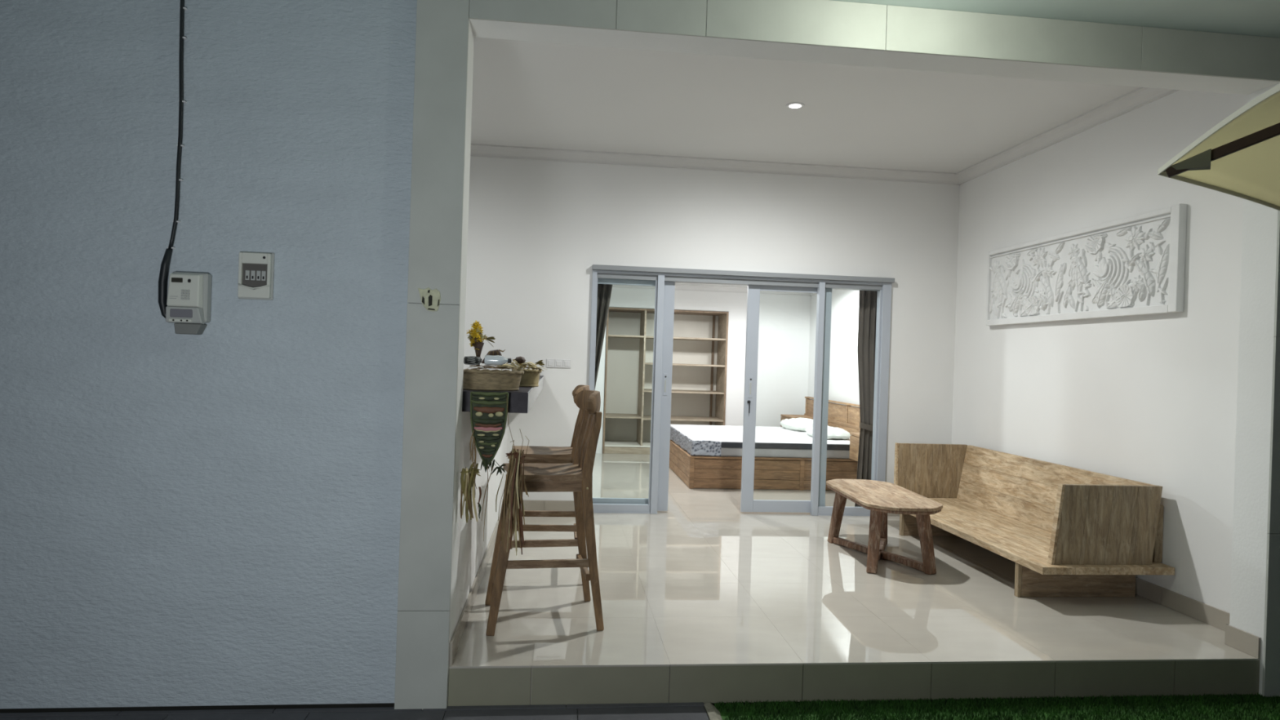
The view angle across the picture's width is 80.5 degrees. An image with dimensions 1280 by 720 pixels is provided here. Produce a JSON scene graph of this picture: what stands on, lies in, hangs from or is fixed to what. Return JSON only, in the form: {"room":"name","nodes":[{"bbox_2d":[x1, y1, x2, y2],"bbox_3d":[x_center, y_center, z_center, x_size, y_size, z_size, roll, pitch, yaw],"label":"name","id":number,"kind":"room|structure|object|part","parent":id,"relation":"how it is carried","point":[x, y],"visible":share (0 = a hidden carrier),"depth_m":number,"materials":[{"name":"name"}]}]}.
{"room":"house patio","nodes":[
{"label":"house patio","id":0,"kind":"room"},
{"bbox_2d":[0,0,417,708],"bbox_3d":[-3.606,-0.335,2.992,5.295,3.400,0.152,2,0,-6],"label":"wall","id":1,"kind":"structure","parent":0,"point":[211,517],"depth_m":3.10,"materials":[{"name":"blue paint"}]},
{"bbox_2d":[158,0,187,318],"bbox_3d":[-1.897,-0.909,3.074,0.078,1.512,0.033,2,0,-6],"label":"cable","id":2,"kind":"object","parent":1,"relation":"attached to","point":[164,269],"visible":0.96,"depth_m":3.07,"materials":[{"name":"black plastic"}]},
{"bbox_2d":[165,271,211,334],"bbox_3d":[-1.829,-0.229,3.059,0.144,0.250,0.082,2,0,-6],"label":"meter","id":3,"kind":"object","parent":1,"relation":"attached to","point":[188,300],"visible":1,"depth_m":3.03,"materials":[{"name":"grey plastic"}]},
{"bbox_2d":[237,251,274,300],"bbox_3d":[-1.583,-0.347,3.107,0.136,0.196,0.036,2,0,-6],"label":"box","id":4,"kind":"object","parent":1,"relation":"attached to","point":[255,269],"visible":1,"depth_m":3.10,"materials":[{"name":"grey plastic"}]},
{"bbox_2d":[417,287,440,311],"bbox_3d":[-0.883,-0.253,3.163,0.094,0.099,0.006,2,0,-6],"label":"wall ornament","id":5,"kind":"object","parent":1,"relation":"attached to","point":[430,299],"visible":1,"depth_m":3.16,"materials":[{"name":"grey ceramic"}]},
{"bbox_2d":[394,0,474,710],"bbox_3d":[-0.881,-0.098,3.266,0.214,3.137,0.196,2,0,-6],"label":"pillar","id":6,"kind":"structure","parent":1,"relation":"attached to","point":[444,35],"depth_m":3.17,"materials":[{"name":"white paint"}]},
{"bbox_2d":[0,702,709,719],"bbox_3d":[-2.694,1.419,-0.007,6.600,0.018,5.998,2,0,-6],"label":"floor","id":7,"kind":"structure","parent":0,"point":[695,710],"depth_m":3.13,"materials":[{"name":"grey concrete"}]},
{"bbox_2d":[455,411,508,626],"bbox_3d":[-1.040,0.757,4.886,0.140,1.070,3.053,2,0,-6],"label":"wall","id":8,"kind":"structure","parent":0,"point":[472,548],"depth_m":4.06,"materials":[{"name":"white paint"}]},
{"bbox_2d":[448,514,500,666],"bbox_3d":[-0.972,1.244,4.810,0.014,0.100,3.223,2,0,-6],"label":"baseboard","id":9,"kind":"structure","parent":8,"relation":"attached to","point":[456,637],"depth_m":3.87,"materials":[{"name":"beige tile"}]},
{"bbox_2d":[462,375,543,413],"bbox_3d":[-0.915,0.179,4.894,0.511,0.094,3.046,2,0,-6],"label":"countertop","id":10,"kind":"structure","parent":8,"relation":"on","point":[521,401],"depth_m":3.40,"materials":[{"name":"grey"}]},
{"bbox_2d":[470,391,508,471],"bbox_3d":[-0.672,0.320,3.344,0.168,0.360,0.024,2,0,-6],"label":"wall hanging","id":11,"kind":"object","parent":10,"relation":"hanging from","point":[488,410],"visible":1,"depth_m":3.34,"materials":[{"name":"green fabric"}]},
{"bbox_2d":[460,430,480,522],"bbox_3d":[-0.746,0.511,3.327,0.091,0.404,0.063,2,0,-6],"label":"bunch","id":12,"kind":"object","parent":11,"relation":"hanging from","point":[468,487],"visible":1,"depth_m":3.32,"materials":[{"name":"green plant"}]},
{"bbox_2d":[475,463,505,541],"bbox_3d":[-0.658,0.626,3.330,0.145,0.349,0.024,2,0,-2],"label":"twigs","id":13,"kind":"object","parent":12,"relation":"attached to","point":[500,468],"visible":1,"depth_m":3.33,"materials":[{"name":"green plant"}]},
{"bbox_3d":[-0.715,0.303,3.341,0.080,0.320,0.007,2,0,-6],"label":"edge cord","id":14,"kind":"part","parent":11,"relation":"part of","materials":[{"name":"green fabric"}]},
{"bbox_3d":[-0.627,0.305,3.350,0.080,0.320,0.007,2,0,-6],"label":"edge cord","id":15,"kind":"part","parent":11,"relation":"part of","materials":[{"name":"green fabric"}]},
{"bbox_2d":[499,394,528,555],"bbox_3d":[-0.554,0.505,3.339,0.114,0.727,0.084,2,0,-24],"label":"bunch","id":16,"kind":"object","parent":11,"relation":"hanging from","point":[513,495],"visible":1,"depth_m":3.33,"materials":[{"name":"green plant"}]},
{"bbox_3d":[-0.574,0.272,3.342,0.056,0.263,0.018,2,0,16],"label":"cord","id":17,"kind":"part","parent":16,"relation":"part of","materials":[{"name":"plant"}]},
{"bbox_2d":[462,368,524,391],"bbox_3d":[-0.705,0.092,3.574,0.310,0.095,0.269,2,0,-6],"label":"woven basket","id":18,"kind":"object","parent":10,"relation":"on","point":[495,380],"visible":0.94,"depth_m":3.47,"materials":[{"name":"beige wicker"}]},
{"bbox_2d":[468,364,519,369],"bbox_3d":[-0.693,0.032,3.551,0.244,0.030,0.231,2,0,-6],"label":"bundle","id":19,"kind":"object","parent":18,"relation":"on","point":[512,366],"visible":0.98,"depth_m":3.54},
{"bbox_2d":[463,355,481,364],"bbox_3d":[-0.771,0.002,3.469,0.088,0.040,0.064,2,0,-6],"label":"plastic bottle","id":20,"kind":"object","parent":19,"relation":"on","point":[469,360],"visible":0.93,"depth_m":3.44,"materials":[{"name":"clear plastic"}]},
{"bbox_2d":[466,320,494,365],"bbox_3d":[-0.756,-0.080,3.585,0.132,0.216,0.104,2,0,-34],"label":"flower bouquet","id":21,"kind":"object","parent":19,"relation":"on","point":[476,336],"visible":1,"depth_m":3.56,"materials":[{"name":"yellow plant"}]},
{"bbox_2d":[481,349,505,363],"bbox_3d":[-0.705,-0.018,3.640,0.112,0.071,0.063,2,0,-6],"label":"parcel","id":22,"kind":"object","parent":19,"relation":"on","point":[493,353],"visible":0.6,"depth_m":3.63,"materials":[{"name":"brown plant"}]},
{"bbox_2d":[484,355,511,365],"bbox_3d":[-0.654,0.002,3.480,0.123,0.046,0.046,2,0,-6],"label":"plastic bottle","id":23,"kind":"object","parent":19,"relation":"on","point":[497,360],"visible":1,"depth_m":3.46,"materials":[{"name":"clear plastic"}]},
{"bbox_2d":[511,368,542,386],"bbox_3d":[-0.613,0.095,4.086,0.161,0.095,0.218,2,0,-6],"label":"woven basket","id":24,"kind":"object","parent":10,"relation":"on","point":[530,378],"visible":0.69,"depth_m":4.00,"materials":[{"name":"beige wicker"}]},
{"bbox_2d":[501,356,546,371],"bbox_3d":[-0.624,0.039,4.079,0.246,0.117,0.186,2,0,-6],"label":"offering","id":25,"kind":"object","parent":24,"relation":"in","point":[519,361],"visible":0.88,"depth_m":4.03,"materials":[{"name":"green plant"}]},
{"bbox_2d":[0,694,1257,712],"bbox_3d":[0.128,1.574,-1.069,15.000,0.108,9.300,2,0,-6],"label":"ground","id":26,"kind":"structure","parent":0,"point":[380,704],"depth_m":3.16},
{"bbox_2d":[703,702,722,719],"bbox_3d":[0.398,1.523,2.569,0.083,0.040,1.500,2,0,-6],"label":"trim","id":27,"kind":"structure","parent":26,"relation":"on","point":[713,713],"depth_m":3.24,"materials":[{"name":"grey concrete"}]},
{"bbox_2d":[714,692,1279,719],"bbox_3d":[2.133,1.568,3.116,3.566,0.026,0.808,2,0,-6],"label":"grass","id":28,"kind":"structure","parent":26,"relation":"on","point":[1210,707],"depth_m":3.36,"materials":[{"name":"green plant"}]},
{"bbox_2d":[1157,83,1279,210],"bbox_3d":[2.626,0.231,1.479,2.502,2.734,2.502,2,0,14],"label":"parasol","id":29,"kind":"object","parent":26,"relation":"on","point":[1239,157],"visible":1,"depth_m":2.23,"materials":[{"name":"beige fabric"}]},
{"bbox_3d":[2.091,-0.799,2.115,0.994,0.492,1.313,2,0,-6],"label":"canopy panel","id":30,"kind":"part","parent":29,"relation":"part of","materials":[{"name":"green fabric"}]},
{"bbox_3d":[1.925,-0.804,1.830,1.310,0.491,0.971,2,0,-6],"label":"canopy panel","id":31,"kind":"part","parent":29,"relation":"part of","materials":[{"name":"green fabric"}]},
{"bbox_2d":[595,287,810,453],"bbox_3d":[0.119,0.023,10.647,4.610,2.800,0.120,2,0,-6],"label":"wall","id":32,"kind":"structure","parent":0,"point":[784,331],"depth_m":10.76,"materials":[{"name":"white paint"}]},
{"bbox_2d":[612,283,809,295],"bbox_3d":[0.238,-1.032,10.552,4.460,0.082,0.085,2,0,-6],"label":"trim","id":33,"kind":"structure","parent":32,"relation":"attached to","point":[677,286],"depth_m":10.63,"materials":[{"name":"white paint"}]},
{"bbox_2d":[675,282,747,286],"bbox_3d":[0.377,-1.117,8.720,4.650,0.100,3.996,2,0,-6],"label":"ceiling","id":34,"kind":"structure","parent":0,"point":[675,282],"depth_m":10.50,"materials":[{"name":"paint"}]},
{"bbox_2d":[463,155,959,500],"bbox_3d":[0.240,-0.258,6.625,5.900,3.178,0.150,2,0,-6],"label":"wall","id":35,"kind":"structure","parent":0,"point":[537,229],"depth_m":6.56,"materials":[{"name":"white paint"}]},
{"bbox_2d":[546,359,571,368],"bbox_3d":[-0.693,0.029,6.448,0.207,0.071,0.011,2,0,-6],"label":"wall switch","id":36,"kind":"object","parent":35,"relation":"attached to","point":[550,362],"visible":1,"depth_m":6.44,"materials":[{"name":"white plastic"}]},
{"bbox_2d":[546,359,554,367],"bbox_3d":[-0.763,0.027,6.443,0.068,0.072,0.007,2,0,-6],"label":"switch plate","id":37,"kind":"object","parent":36,"relation":"attached to","point":[550,362],"depth_m":6.44,"materials":[{"name":"white plastic"}]},
{"bbox_2d":[554,359,563,367],"bbox_3d":[-0.694,0.029,6.450,0.068,0.072,0.007,2,0,-6],"label":"switch plate","id":38,"kind":"object","parent":36,"relation":"attached to","point":[558,362],"depth_m":6.44,"materials":[{"name":"white plastic"}]},
{"bbox_2d":[562,359,571,368],"bbox_3d":[-0.624,0.031,6.457,0.068,0.072,0.007,2,0,-6],"label":"switch plate","id":39,"kind":"object","parent":36,"relation":"attached to","point":[566,362],"depth_m":6.45,"materials":[{"name":"white plastic"}]},
{"bbox_2d":[591,284,612,496],"bbox_3d":[-0.393,0.190,6.707,0.406,2.122,0.094,2,0,-6],"label":"curtain","id":40,"kind":"object","parent":35,"relation":"hanging from","point":[604,291],"visible":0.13,"depth_m":6.71,"materials":[{"name":"grey fabric"}]},
{"bbox_2d":[520,500,899,515],"bbox_3d":[0.825,1.301,6.613,3.960,0.100,0.014,2,0,-6],"label":"baseboard","id":41,"kind":"structure","parent":35,"relation":"attached to","point":[544,505],"depth_m":6.44,"materials":[{"name":"beige tile"}]},
{"bbox_2d":[470,143,959,184],"bbox_3d":[0.130,-1.710,6.489,5.560,0.082,0.085,2,0,-6],"label":"trim","id":42,"kind":"structure","parent":35,"relation":"attached to","point":[476,149],"depth_m":6.54,"materials":[{"name":"white paint"}]},
{"bbox_2d":[588,264,894,515],"bbox_3d":[0.853,0.290,6.636,2.746,2.122,0.160,2,0,-6],"label":"door","id":43,"kind":"structure","parent":35,"relation":"in","point":[664,279],"depth_m":6.66,"materials":[{"name":"grey metal"}]},
{"bbox_3d":[-0.141,0.305,6.518,0.525,2.005,0.034,2,0,-6],"label":"fixed frame","id":44,"kind":"part","parent":43,"relation":"part of","materials":[{"name":"grey metal"}]},
{"bbox_3d":[0.221,0.213,6.594,0.040,0.195,0.004,2,0,-6],"label":"pull plate","id":45,"kind":"part","parent":43,"relation":"part of","materials":[{"name":"grey metal"}]},
{"bbox_3d":[0.977,0.237,6.673,0.040,0.195,0.004,2,0,-6],"label":"pull plate","id":46,"kind":"part","parent":43,"relation":"part of","materials":[{"name":"grey metal"}]},
{"bbox_3d":[1.863,0.369,6.727,0.532,2.005,0.034,2,0,-6],"label":"fixed frame","id":47,"kind":"part","parent":43,"relation":"part of","materials":[{"name":"grey metal"}]},
{"bbox_2d":[854,290,877,506],"bbox_3d":[2.120,0.286,6.969,0.377,2.152,0.094,2,0,-6],"label":"curtain","id":48,"kind":"object","parent":35,"relation":"hanging from","point":[868,299],"visible":0.5,"depth_m":6.96,"materials":[{"name":"grey fabric"}]},
{"bbox_2d":[471,36,1139,173],"bbox_3d":[0.307,-1.794,5.010,5.600,0.100,3.064,2,0,-6],"label":"ceiling","id":49,"kind":"structure","parent":0,"point":[526,93],"depth_m":5.15,"materials":[{"name":"paint"}]},
{"bbox_2d":[786,102,804,109],"bbox_3d":[1.049,-1.717,5.106,0.125,0.007,0.125,2,0,-6],"label":"recessed light","id":50,"kind":"object","parent":49,"relation":"in","point":[795,105],"visible":1,"depth_m":5.09,"materials":[{"name":"white plastic"}]},
{"bbox_2d":[789,103,801,108],"bbox_3d":[1.049,-1.716,5.106,0.082,0.006,0.082,2,0,-6],"label":"diffuser","id":51,"kind":"object","parent":50,"relation":"attached to","point":[791,105],"depth_m":5.10,"materials":[{"name":"white plastic"}]},
{"bbox_2d":[447,453,1260,706],"bbox_3d":[0.116,1.413,7.300,5.900,0.172,7.950,2,0,-6],"label":"floor","id":52,"kind":"structure","parent":0,"point":[698,606],"depth_m":3.87,"materials":[{"name":"beige tile"}]},
{"bbox_2d":[484,390,604,635],"bbox_3d":[-0.482,0.733,3.856,0.565,1.160,0.480,2,0,-12],"label":"bar stool","id":53,"kind":"object","parent":52,"relation":"on","point":[575,477],"visible":0.8,"depth_m":3.70,"materials":[{"name":"brown wood"}]},
{"bbox_3d":[-0.729,0.940,4.000,0.180,0.731,0.061,2,0,14],"label":"leg","id":54,"kind":"part","parent":53,"relation":"part of","materials":[{"name":"brown wood"}]},
{"bbox_3d":[-0.649,0.943,3.627,0.180,0.731,0.061,2,0,-38],"label":"leg","id":55,"kind":"part","parent":53,"relation":"part of","materials":[{"name":"brown wood"}]},
{"bbox_3d":[-0.483,0.567,3.855,0.410,0.035,0.410,2,0,-12],"label":"seat","id":56,"kind":"part","parent":53,"relation":"part of","materials":[{"name":"brown wood"}]},
{"bbox_3d":[-0.309,0.784,4.089,0.145,1.068,0.060,2,0,-33],"label":"leg","id":57,"kind":"part","parent":53,"relation":"part of","materials":[{"name":"brown wood"}]},
{"bbox_3d":[-0.262,0.215,3.900,0.106,0.110,0.444,2,0,-12],"label":"crest rail","id":58,"kind":"part","parent":53,"relation":"part of","materials":[{"name":"brown wood"}]},
{"bbox_3d":[-0.228,0.787,3.716,0.145,1.068,0.060,2,0,9],"label":"leg","id":59,"kind":"part","parent":53,"relation":"part of","materials":[{"name":"brown wood"}]},
{"bbox_2d":[507,385,590,538],"bbox_3d":[-0.585,0.729,4.620,0.565,1.160,0.480,2,0,-6],"label":"bar stool","id":60,"kind":"object","parent":52,"relation":"on","point":[535,454],"visible":0.49,"depth_m":4.45,"materials":[{"name":"brown wood"}]},
{"bbox_3d":[-0.586,0.563,4.619,0.410,0.035,0.410,2,0,-6],"label":"seat","id":61,"kind":"part","parent":60,"relation":"part of","materials":[{"name":"brown wood"}]},
{"bbox_3d":[-0.387,0.781,4.832,0.145,1.068,0.060,2,0,-27],"label":"leg","id":62,"kind":"part","parent":60,"relation":"part of","materials":[{"name":"brown wood"}]},
{"bbox_3d":[-0.347,0.783,4.452,0.145,1.068,0.060,2,0,15],"label":"leg","id":63,"kind":"part","parent":60,"relation":"part of","materials":[{"name":"brown wood"}]},
{"bbox_3d":[-0.361,0.211,4.641,0.106,0.110,0.444,2,0,-6],"label":"crest rail","id":64,"kind":"part","parent":60,"relation":"part of","materials":[{"name":"brown wood"}]},
{"bbox_2d":[602,306,728,454],"bbox_3d":[0.336,0.310,10.894,1.721,2.040,0.596,2,0,-6],"label":"shelving unit","id":65,"kind":"object","parent":52,"relation":"on","point":[700,338],"visible":0.66,"depth_m":11.13,"materials":[{"name":"brown wood"}]},
{"bbox_3d":[-0.507,0.283,10.808,0.025,2.040,0.592,2,0,-6],"label":"panel","id":66,"kind":"part","parent":65,"relation":"part of","materials":[{"name":"brown wood"}]},
{"bbox_2d":[605,413,641,418],"bbox_3d":[-0.260,0.801,10.832,0.505,0.024,0.576,2,0,-6],"label":"shelf","id":67,"kind":"object","parent":65,"relation":"attached to","point":[626,415],"depth_m":10.72,"materials":[{"name":"brown wood"}]},
{"bbox_2d":[608,334,644,338],"bbox_3d":[-0.223,-0.336,10.831,0.505,0.024,0.576,2,0,-6],"label":"shelf","id":68,"kind":"object","parent":65,"relation":"attached to","point":[610,336],"depth_m":10.67,"materials":[{"name":"brown wood"}]},
{"bbox_3d":[0.306,1.220,10.897,1.670,0.020,0.592,2,0,-6],"label":"panel","id":69,"kind":"part","parent":65,"relation":"part of","materials":[{"name":"beige wood"}]},
{"bbox_3d":[0.368,-0.697,10.895,1.670,0.025,0.592,2,0,-6],"label":"panel","id":70,"kind":"part","parent":65,"relation":"part of","materials":[{"name":"brown wood"}]},
{"bbox_2d":[643,415,723,422],"bbox_3d":[0.582,0.843,10.920,1.140,0.024,0.576,2,0,-6],"label":"shelf","id":71,"kind":"object","parent":65,"relation":"attached to","point":[684,418],"depth_m":10.83,"materials":[{"name":"brown wood"}]},
{"bbox_2d":[644,388,724,394],"bbox_3d":[0.595,0.454,10.919,1.140,0.024,0.576,2,0,-6],"label":"shelf","id":72,"kind":"object","parent":65,"relation":"attached to","point":[674,391],"depth_m":10.97,"materials":[{"name":"brown wood"}]},
{"bbox_2d":[644,362,724,366],"bbox_3d":[0.607,0.067,10.919,1.140,0.024,0.576,2,0,-6],"label":"shelf","id":73,"kind":"object","parent":65,"relation":"attached to","point":[646,364],"depth_m":11.01,"materials":[{"name":"brown wood"}]},
{"bbox_2d":[645,335,725,341],"bbox_3d":[0.619,-0.309,10.918,1.140,0.024,0.576,2,0,-6],"label":"shelf","id":74,"kind":"object","parent":65,"relation":"attached to","point":[648,338],"depth_m":11.03,"materials":[{"name":"brown wood"}]},
{"bbox_3d":[1.178,0.337,10.983,0.025,2.040,0.592,2,0,-6],"label":"panel","id":75,"kind":"part","parent":65,"relation":"part of","materials":[{"name":"brown wood"}]},
{"bbox_2d":[669,396,860,490],"bbox_3d":[1.473,0.928,8.962,2.119,0.882,3.120,2,0,-6],"label":"bed","id":76,"kind":"object","parent":52,"relation":"on","point":[695,471],"visible":0.34,"depth_m":7.98,"materials":[{"name":"brown wood"}]},
{"bbox_3d":[0.442,1.008,8.860,0.054,0.020,1.910,2,0,-6],"label":"rail","id":77,"kind":"part","parent":76,"relation":"part of","materials":[{"name":"brown wood"}]},
{"bbox_3d":[0.538,1.181,7.880,0.045,0.318,0.040,2,0,-6],"label":"corner post","id":78,"kind":"part","parent":76,"relation":"part of","materials":[{"name":"brown wood"}]},
{"bbox_2d":[670,424,849,458],"bbox_3d":[1.437,0.945,8.953,2.031,0.173,2.010,2,0,-6],"label":"mattress","id":79,"kind":"object","parent":76,"relation":"on","point":[697,440],"visible":0.75,"depth_m":8.05,"materials":[{"name":"white fabric"}]},
{"bbox_3d":[1.454,0.982,8.967,1.993,0.096,1.961,2,0,-6],"label":"panel","id":80,"kind":"part","parent":79,"relation":"part of","materials":[{"name":"grey fabric"}]},
{"bbox_2d":[780,417,828,431],"bbox_3d":[2.067,0.820,9.516,0.460,0.170,0.660,2,0,-12],"label":"pillow","id":81,"kind":"object","parent":79,"relation":"on","point":[801,424],"visible":0.59,"depth_m":9.33,"materials":[{"name":"white fabric"}]},
{"bbox_2d":[805,426,849,439],"bbox_3d":[2.156,0.837,8.660,0.440,0.140,0.660,2,0,0],"label":"pillow","id":82,"kind":"object","parent":79,"relation":"on","point":[833,433],"visible":0.62,"depth_m":8.38,"materials":[{"name":"white fabric"}]},
{"bbox_3d":[1.536,1.044,7.986,2.049,0.020,0.056,2,0,-6],"label":"rail","id":83,"kind":"part","parent":76,"relation":"part of","materials":[{"name":"brown wood"}]},
{"bbox_3d":[1.711,1.219,8.002,0.045,0.318,0.040,2,0,-6],"label":"corner post","id":84,"kind":"part","parent":76,"relation":"part of","materials":[{"name":"brown wood"}]},
{"bbox_3d":[2.384,0.666,10.217,0.035,0.238,0.738,2,0,-6],"label":"headboard panel","id":85,"kind":"part","parent":76,"relation":"part of","materials":[{"name":"brown wood"}]},
{"bbox_3d":[2.470,0.774,9.065,0.015,0.035,3.080,2,0,-6],"label":"rail","id":86,"kind":"part","parent":76,"relation":"part of","materials":[{"name":"brown wood"}]},
{"bbox_3d":[2.506,0.530,9.068,0.062,0.020,3.120,2,0,-6],"label":"cap rail","id":87,"kind":"part","parent":76,"relation":"part of","materials":[{"name":"brown wood"}]},
{"bbox_3d":[2.463,0.669,9.451,0.035,0.238,0.738,2,0,-6],"label":"headboard panel","id":88,"kind":"part","parent":76,"relation":"part of","materials":[{"name":"brown wood"}]},
{"bbox_3d":[2.490,1.097,9.068,0.065,0.610,3.080,2,0,-6],"label":"headboard","id":89,"kind":"part","parent":76,"relation":"part of","materials":[{"name":"brown wood"}]},
{"bbox_3d":[2.543,0.673,8.685,0.035,0.238,0.738,2,0,-6],"label":"headboard panel","id":90,"kind":"part","parent":76,"relation":"part of","materials":[{"name":"brown wood"}]},
{"bbox_2d":[780,414,813,426],"bbox_3d":[2.150,1.077,10.320,0.342,0.625,0.500,2,0,-6],"label":"nightstand","id":91,"kind":"object","parent":52,"relation":"on","point":[783,416],"visible":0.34,"depth_m":10.30,"materials":[{"name":"brown wood"}]},
{"bbox_3d":[1.994,0.912,10.303,0.017,0.245,0.476,2,0,-6],"label":"drawer","id":92,"kind":"part","parent":91,"relation":"part of","materials":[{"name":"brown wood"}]},
{"bbox_2d":[848,432,859,461],"bbox_3d":[2.413,1.088,7.793,0.342,0.625,0.500,2,0,-6],"label":"nightstand","id":93,"kind":"object","parent":52,"relation":"on","point":[854,437],"visible":0.21,"depth_m":7.89,"materials":[{"name":"brown wood"}]},
{"bbox_2d":[826,479,942,574],"bbox_3d":[1.672,1.153,5.288,0.517,0.458,1.133,2,0,-3],"label":"coffee table","id":94,"kind":"object","parent":52,"relation":"on","point":[881,498],"visible":1,"depth_m":5.02,"materials":[{"name":"brown wood"}]},
{"bbox_3d":[1.481,1.166,5.651,0.084,0.420,0.128,2,0,-28],"label":"leg","id":95,"kind":"part","parent":94,"relation":"part of","materials":[{"name":"brown wood"}]},
{"bbox_3d":[1.555,1.348,5.480,0.053,0.049,0.393,2,0,-29],"label":"floor rail","id":96,"kind":"part","parent":94,"relation":"part of","materials":[{"name":"brown wood"}]},
{"bbox_3d":[1.525,1.168,4.906,0.084,0.420,0.128,2,0,22],"label":"leg","id":97,"kind":"part","parent":94,"relation":"part of","materials":[{"name":"brown wood"}]},
{"bbox_3d":[1.752,1.354,5.492,0.053,0.049,0.393,2,0,23],"label":"floor rail","id":98,"kind":"part","parent":94,"relation":"part of","materials":[{"name":"brown wood"}]},
{"bbox_3d":[1.678,0.957,5.288,0.504,0.020,1.116,2,0,-3],"label":"under frame","id":99,"kind":"part","parent":94,"relation":"part of","materials":[{"name":"brown wood"}]},
{"bbox_3d":[1.817,1.177,5.671,0.084,0.420,0.128,2,0,22],"label":"leg","id":100,"kind":"part","parent":94,"relation":"part of","materials":[{"name":"brown wood"}]},
{"bbox_3d":[1.776,1.355,5.097,0.053,0.049,0.393,2,0,-29],"label":"floor rail","id":101,"kind":"part","parent":94,"relation":"part of","materials":[{"name":"brown wood"}]},
{"bbox_3d":[1.862,1.179,4.927,0.084,0.420,0.128,2,0,-28],"label":"leg","id":102,"kind":"part","parent":94,"relation":"part of","materials":[{"name":"brown wood"}]},
{"bbox_2d":[893,442,1174,597],"bbox_3d":[2.541,1.059,5.373,0.813,0.697,2.240,2,0,-6],"label":"wooden bench","id":103,"kind":"object","parent":52,"relation":"on","point":[1067,531],"visible":0.9,"depth_m":4.69,"materials":[{"name":"brown wood"}]},
{"bbox_3d":[2.452,1.304,6.035,0.725,0.199,0.032,2,0,-6],"label":"panel","id":104,"kind":"part","parent":103,"relation":"part of","materials":[{"name":"brown wood"}]},
{"bbox_3d":[2.611,1.311,4.508,0.725,0.199,0.032,2,0,-6],"label":"panel","id":105,"kind":"part","parent":103,"relation":"part of","materials":[{"name":"brown wood"}]},
{"bbox_2d":[807,89,1247,613],"bbox_3d":[2.922,-0.087,7.671,0.340,3.348,7.779,2,0,-6],"label":"wall","id":106,"kind":"structure","parent":0,"point":[1152,398],"depth_m":4.80,"materials":[{"name":"white paint"}]},
{"bbox_2d":[809,288,836,295],"bbox_3d":[2.609,-0.954,8.893,0.085,0.082,3.876,2,0,-6],"label":"trim","id":107,"kind":"structure","parent":106,"relation":"attached to","point":[811,294],"depth_m":10.62,"materials":[{"name":"white paint"}]},
{"bbox_2d":[955,87,1179,185],"bbox_3d":[3.005,-1.616,5.297,0.085,0.082,3.053,2,0,-6],"label":"trim","id":108,"kind":"structure","parent":106,"relation":"attached to","point":[1141,96],"depth_m":5.29,"materials":[{"name":"white paint"}]},
{"bbox_2d":[986,203,1186,325],"bbox_3d":[2.989,-0.587,5.279,0.054,0.620,1.947,2,0,-6],"label":"carved panel","id":109,"kind":"object","parent":106,"relation":"attached to","point":[1135,265],"visible":1,"depth_m":4.99,"materials":[{"name":"white stone"}]},
{"bbox_2d":[1134,577,1261,658],"bbox_3d":[2.870,1.368,5.210,0.185,0.100,3.224,2,0,-6],"label":"baseboard","id":110,"kind":"structure","parent":106,"relation":"attached to","point":[1241,640],"depth_m":4.11,"materials":[{"name":"beige tile"}]},
{"bbox_2d":[831,0,1279,38],"bbox_3d":[0.100,-1.675,2.619,12.500,0.120,1.370,2,0,-6],"label":"ceiling","id":111,"kind":"structure","parent":0,"point":[1261,18],"depth_m":3.36,"materials":[{"name":"paint"}]},
{"bbox_2d":[469,0,1279,94],"bbox_3d":[1.156,-1.491,3.472,3.789,0.222,0.196,2,0,-6],"label":"beam","id":112,"kind":"structure","parent":111,"relation":"attached to","point":[814,31],"depth_m":3.40,"materials":[{"name":"white paint"}]},
{"bbox_3d":[4.792,-0.064,3.868,2.810,3.400,0.152,2,0,-6],"label":"wall","id":113,"kind":"structure","parent":0,"visible":0},
{"bbox_2d":[1229,82,1279,697],"bbox_3d":[3.202,0.033,3.692,0.421,3.137,0.196,2,0,-6],"label":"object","id":114,"kind":"structure","parent":113,"relation":"attached to","point":[1255,593],"depth_m":3.64,"materials":[{"name":"white paint"}]}
]}

